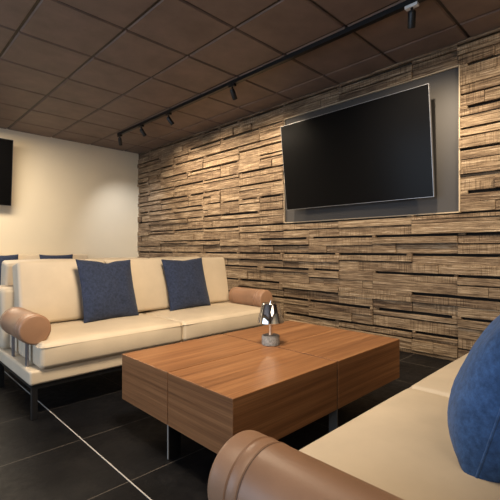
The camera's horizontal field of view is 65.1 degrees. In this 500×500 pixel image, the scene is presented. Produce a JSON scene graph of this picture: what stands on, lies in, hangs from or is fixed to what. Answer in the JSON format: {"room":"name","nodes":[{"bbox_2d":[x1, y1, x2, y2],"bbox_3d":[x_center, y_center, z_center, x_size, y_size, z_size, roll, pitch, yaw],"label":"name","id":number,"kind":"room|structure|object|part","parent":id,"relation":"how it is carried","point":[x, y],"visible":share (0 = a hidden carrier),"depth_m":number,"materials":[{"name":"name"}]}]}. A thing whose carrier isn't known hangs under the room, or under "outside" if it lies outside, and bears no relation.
{"room":"lounge","nodes":[
{"label":"lounge","id":0,"kind":"room"},
{"bbox_2d":[0,128,139,258],"bbox_3d":[-4.370,-0.450,5.043,6.832,2.820,0.120,0,0,-44],"label":"wall","id":1,"kind":"structure","parent":0,"point":[69,197],"depth_m":6.36,"materials":[{"name":"beige paint"}]},
{"bbox_2d":[0,138,12,205],"bbox_3d":[-3.980,-1.093,5.180,1.450,0.936,0.230,0,0,-44],"label":"television","id":2,"kind":"object","parent":1,"relation":"attached to","point":[6,145],"visible":1,"depth_m":5.59,"materials":[{"name":"black plastic"}]},
{"bbox_2d":[0,351,452,499],"bbox_3d":[-1.175,1.010,1.790,6.832,0.100,9.400,0,0,-44],"label":"floor","id":3,"kind":"structure","parent":0,"point":[41,458],"depth_m":1.93,"materials":[{"name":"black tile"}]},
{"bbox_2d":[0,254,87,259],"bbox_3d":[-3.138,0.520,5.543,2.099,0.880,0.833,0,0,-44],"label":"sofa","id":4,"kind":"object","parent":3,"relation":"on","point":[25,256],"visible":0.09,"depth_m":5.80,"materials":[{"name":"beige leather"}]},
{"bbox_2d":[0,254,17,284],"bbox_3d":[-3.406,0.305,5.352,0.180,0.459,0.477,0,0,42],"label":"pillow","id":5,"kind":"object","parent":4,"relation":"on","point":[5,257],"visible":0.3,"depth_m":5.42,"materials":[{"name":"blue fabric"}]},
{"bbox_2d":[0,254,39,259],"bbox_3d":[-3.299,0.307,5.707,0.615,0.454,0.228,0,0,-44],"label":"cushion","id":6,"kind":"object","parent":4,"relation":"on","point":[26,256],"depth_m":5.72,"materials":[{"name":"beige leather"}]},
{"bbox_2d":[39,254,72,258],"bbox_3d":[-2.879,0.310,5.871,0.480,0.459,0.182,0,0,-40],"label":"pillow","id":7,"kind":"object","parent":4,"relation":"on","point":[70,256],"visible":0.26,"depth_m":5.89,"materials":[{"name":"blue fabric"}]},
{"bbox_2d":[51,254,87,259],"bbox_3d":[-2.859,0.307,6.138,0.615,0.454,0.228,0,0,-44],"label":"cushion","id":8,"kind":"object","parent":4,"relation":"on","point":[75,256],"depth_m":6.22,"materials":[{"name":"beige leather"}]},
{"bbox_2d":[4,371,151,499],"bbox_3d":[-0.845,0.960,1.973,0.005,0.004,9.200,0,0,-44],"label":"trim","id":9,"kind":"structure","parent":3,"relation":"in","point":[4,371],"depth_m":1.89,"materials":[{"name":"grey"}]},
{"bbox_2d":[0,257,194,287],"bbox_3d":[-1.355,0.520,3.741,2.099,0.880,0.833,0,0,-44],"label":"sofa","id":10,"kind":"object","parent":3,"relation":"on","point":[6,268],"visible":0.08,"depth_m":2.92,"materials":[{"name":"beige leather"}]},
{"bbox_2d":[1,259,83,284],"bbox_3d":[-1.634,0.307,3.146,0.615,0.454,0.228,0,0,-44],"label":"cushion","id":11,"kind":"object","parent":10,"relation":"on","point":[6,268],"depth_m":2.90,"materials":[{"name":"beige leather"}]},
{"bbox_2d":[86,258,139,260],"bbox_3d":[-1.194,0.307,3.578,0.615,0.454,0.228,0,0,-44],"label":"cushion","id":12,"kind":"object","parent":10,"relation":"on","point":[104,259],"depth_m":3.47,"materials":[{"name":"beige leather"}]},
{"bbox_2d":[155,257,194,258],"bbox_3d":[-0.754,0.307,4.010,0.615,0.454,0.228,0,0,-44],"label":"cushion","id":13,"kind":"object","parent":10,"relation":"on","point":[155,257],"depth_m":3.95,"materials":[{"name":"beige leather"}]},
{"bbox_2d":[0,257,272,420],"bbox_3d":[-0.770,0.520,3.146,2.099,0.880,0.833,0,0,-44],"label":"sofa","id":14,"kind":"object","parent":3,"relation":"on","point":[45,339],"visible":0.77,"depth_m":2.69,"materials":[{"name":"beige leather"}]},
{"bbox_3d":[-1.736,0.872,2.738,0.030,0.176,0.030,0,0,-44],"label":"leg","id":15,"kind":"part","parent":14,"relation":"part of","materials":[{"name":"black metal"}]},
{"bbox_3d":[-1.506,0.602,2.494,0.012,0.173,0.036,0,0,-44],"label":"post","id":16,"kind":"part","parent":14,"relation":"part of","materials":[{"name":"grey metal"}]},
{"bbox_3d":[-1.373,0.461,2.387,0.175,0.175,0.446,0,0,-44],"label":"armrest","id":17,"kind":"part","parent":14,"relation":"part of","materials":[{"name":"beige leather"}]},
{"bbox_3d":[-1.298,0.602,2.282,0.012,0.173,0.036,0,0,-44],"label":"post","id":18,"kind":"part","parent":14,"relation":"part of","materials":[{"name":"grey metal"}]},
{"bbox_3d":[-1.218,0.872,2.210,0.030,0.176,0.030,0,0,-44],"label":"leg","id":19,"kind":"part","parent":14,"relation":"part of","materials":[{"name":"black metal"}]},
{"bbox_2d":[12,260,104,322],"bbox_3d":[-1.370,0.307,2.877,0.615,0.454,0.228,0,0,-44],"label":"cushion","id":20,"kind":"object","parent":14,"relation":"on","point":[51,289],"depth_m":2.74,"materials":[{"name":"beige leather"}]},
{"bbox_3d":[-0.781,0.775,3.157,1.980,0.026,0.770,0,0,-44],"label":"under frame","id":21,"kind":"part","parent":14,"relation":"part of","materials":[{"name":"black metal"}]},
{"bbox_2d":[10,313,181,368],"bbox_3d":[-1.058,0.599,2.755,0.956,0.167,0.680,0,0,-44],"label":"seat cushion","id":22,"kind":"object","parent":14,"relation":"on","point":[71,342],"depth_m":2.50,"materials":[{"name":"beige leather"}]},
{"bbox_2d":[76,259,138,322],"bbox_3d":[-1.061,0.305,2.958,0.179,0.463,0.481,0,0,36],"label":"pillow","id":23,"kind":"object","parent":14,"relation":"on","point":[107,289],"visible":0.95,"depth_m":2.88,"materials":[{"name":"blue fabric"}]},
{"bbox_3d":[-1.009,0.475,3.389,2.000,0.420,0.140,0,0,-44],"label":"panel","id":24,"kind":"part","parent":14,"relation":"part of","materials":[{"name":"beige leather"}]},
{"bbox_2d":[105,258,170,311],"bbox_3d":[-0.930,0.307,3.309,0.615,0.454,0.228,0,0,-44],"label":"cushion","id":25,"kind":"object","parent":14,"relation":"on","point":[148,275],"depth_m":3.28,"materials":[{"name":"beige leather"}]},
{"bbox_2d":[161,258,210,310],"bbox_3d":[-0.555,0.305,3.477,0.174,0.450,0.459,0,0,39],"label":"pillow","id":26,"kind":"object","parent":14,"relation":"on","point":[185,280],"visible":1,"depth_m":3.40,"materials":[{"name":"blue fabric"}]},
{"bbox_2d":[171,257,228,302],"bbox_3d":[-0.490,0.307,3.741,0.615,0.454,0.228,0,0,-44],"label":"cushion","id":27,"kind":"object","parent":14,"relation":"on","point":[214,268],"depth_m":3.78,"materials":[{"name":"beige leather"}]},
{"bbox_2d":[140,302,267,340],"bbox_3d":[-0.374,0.599,3.427,0.956,0.166,0.680,0,0,-44],"label":"seat cushion","id":28,"kind":"object","parent":14,"relation":"on","point":[217,318],"depth_m":3.19,"materials":[{"name":"beige leather"}]},
{"bbox_3d":[0.000,0.461,3.735,0.175,0.175,0.446,0,0,-44],"label":"armrest","id":29,"kind":"part","parent":14,"relation":"part of","materials":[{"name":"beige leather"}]},
{"bbox_2d":[122,321,399,458],"bbox_3d":[0.125,0.761,2.281,1.405,0.397,0.890,0,0,-44],"label":"coffee table","id":30,"kind":"object","parent":3,"relation":"on","point":[210,390],"visible":0.96,"depth_m":1.88,"materials":[{"name":"brown wood"}]},
{"bbox_3d":[-0.350,0.881,1.815,0.066,0.157,0.008,0,0,-44],"label":"leg","id":31,"kind":"part","parent":30,"relation":"part of","materials":[{"name":"black metal"}]},
{"bbox_2d":[257,299,283,346],"bbox_3d":[0.122,0.430,2.313,0.158,0.266,0.158,0,0,-44],"label":"table lamp","id":32,"kind":"object","parent":30,"relation":"on","point":[270,313],"visible":1,"depth_m":2.27,"materials":[{"name":"silver metal"}]},
{"bbox_3d":[0.122,0.374,2.313,0.158,0.113,0.158,0,0,-44],"label":"lamp shade","id":33,"kind":"part","parent":32,"relation":"part of","materials":[{"name":"silver metal"}]},
{"bbox_3d":[0.122,0.414,2.313,0.024,0.186,0.024,0,0,-44],"label":"stem","id":34,"kind":"part","parent":32,"relation":"part of","materials":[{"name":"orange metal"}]},
{"bbox_3d":[0.422,0.881,1.985,0.008,0.157,0.049,0,0,-44],"label":"leg","id":35,"kind":"part","parent":30,"relation":"part of","materials":[{"name":"grey metal"}]},
{"bbox_2d":[207,353,499,499],"bbox_3d":[0.898,0.520,1.244,2.099,0.880,0.833,0,0,-44],"label":"sofa","id":36,"kind":"object","parent":3,"relation":"on","point":[400,448],"visible":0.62,"depth_m":0.89,"materials":[{"name":"beige leather"}]},
{"bbox_3d":[0.128,0.461,0.654,0.175,0.175,0.446,0,0,-44],"label":"armrest","id":37,"kind":"part","parent":36,"relation":"part of","materials":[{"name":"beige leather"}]},
{"bbox_2d":[298,388,499,499],"bbox_3d":[0.502,0.599,0.963,0.956,0.166,0.680,0,0,-44],"label":"seat cushion","id":38,"kind":"object","parent":36,"relation":"on","point":[402,446],"depth_m":1.01,"materials":[{"name":"beige leather"}]},
{"bbox_2d":[410,353,467,397],"bbox_3d":[1.186,0.599,1.634,0.956,0.167,0.680,0,0,-44],"label":"seat cushion","id":39,"kind":"object","parent":36,"relation":"on","point":[440,382],"depth_m":1.57,"materials":[{"name":"beige leather"}]},
{"bbox_2d":[447,315,499,482],"bbox_3d":[0.693,0.318,1.022,0.284,0.445,0.467,0,0,40],"label":"pillow","id":40,"kind":"object","parent":36,"relation":"on","point":[473,413],"visible":0.88,"depth_m":0.90,"materials":[{"name":"blue fabric"}]},
{"bbox_2d":[0,0,498,148],"bbox_3d":[-1.175,-1.823,1.790,6.832,0.114,9.400,0,0,-44],"label":"grid","id":41,"kind":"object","parent":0,"point":[37,1],"depth_m":3.34,"materials":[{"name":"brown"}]},
{"bbox_2d":[0,0,499,153],"bbox_3d":[-1.176,-1.759,1.648,6.632,0.013,9.200,0,0,-44],"label":"ceiling tiles","id":42,"kind":"structure","parent":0,"point":[286,25],"depth_m":3.50,"materials":[{"name":"brown tile"}]},
{"bbox_2d":[117,0,425,135],"bbox_3d":[0.335,-1.736,3.577,0.048,0.043,6.635,0,0,-44],"label":"track","id":43,"kind":"object","parent":42,"relation":"attached to","point":[399,7],"visible":0.96,"depth_m":3.51,"materials":[{"name":"black metal"}]},
{"bbox_2d":[117,135,121,145],"bbox_3d":[-1.961,-1.643,5.936,0.085,0.150,0.108,0,0,-44],"label":"track spotlight","id":44,"kind":"object","parent":43,"relation":"attached to","point":[119,136],"visible":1,"depth_m":5.91,"materials":[{"name":"black metal"}]},
{"bbox_2d":[139,125,146,136],"bbox_3d":[-1.493,-1.645,5.472,0.105,0.147,0.090,0,0,-44],"label":"track spotlight","id":45,"kind":"object","parent":43,"relation":"attached to","point":[142,131],"visible":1,"depth_m":5.45,"materials":[{"name":"black metal"}]},
{"bbox_2d":[165,112,173,125],"bbox_3d":[-1.016,-1.645,4.987,0.105,0.146,0.090,0,0,-44],"label":"track spotlight","id":46,"kind":"object","parent":43,"relation":"attached to","point":[168,118],"visible":1,"depth_m":4.96,"materials":[{"name":"black metal"}]},
{"bbox_2d":[228,83,236,99],"bbox_3d":[-0.169,-1.644,4.123,0.102,0.148,0.090,0,0,-44],"label":"track spotlight","id":47,"kind":"object","parent":43,"relation":"attached to","point":[232,91],"visible":1,"depth_m":4.10,"materials":[{"name":"black metal"}]},
{"bbox_2d":[405,1,418,28],"bbox_3d":[1.152,-1.643,2.773,0.095,0.150,0.093,0,0,-44],"label":"track spotlight","id":48,"kind":"object","parent":43,"relation":"attached to","point":[411,23],"visible":1,"depth_m":2.75,"materials":[{"name":"black metal"}]},
{"bbox_2d":[140,55,499,349],"bbox_3d":[1.261,-0.450,4.042,0.200,2.820,9.200,0,0,-44],"label":"wall","id":49,"kind":"structure","parent":0,"point":[491,189],"depth_m":4.09,"materials":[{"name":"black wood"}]},
{"bbox_2d":[137,28,499,360],"bbox_3d":[1.167,-0.400,3.950,0.061,2.720,9.198,0,0,-44],"label":"boards","id":50,"kind":"object","parent":49,"relation":"attached to","point":[480,168],"visible":0.84,"depth_m":4.06,"materials":[{"name":"brown wood"}]},
{"bbox_2d":[286,67,458,221],"bbox_3d":[1.113,-0.934,4.034,0.022,1.234,1.937,0,0,-44],"label":"wall panel","id":51,"kind":"object","parent":49,"relation":"attached to","point":[444,86],"visible":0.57,"depth_m":3.47,"materials":[{"name":"grey paint"}]},
{"bbox_2d":[280,83,434,209],"bbox_3d":[1.005,-0.923,3.961,0.229,0.947,1.650,0,0,-44],"label":"television","id":52,"kind":"object","parent":51,"relation":"attached to","point":[380,149],"visible":1,"depth_m":3.79,"materials":[{"name":"black plastic"}]},
{"bbox_2d":[284,65,461,222],"bbox_3d":[1.105,-0.934,4.025,0.044,1.250,1.953,0,0,-44],"label":"trim","id":53,"kind":"structure","parent":49,"relation":"attached to","point":[457,66],"depth_m":3.77,"materials":[{"name":"silver metal"}]}
]}

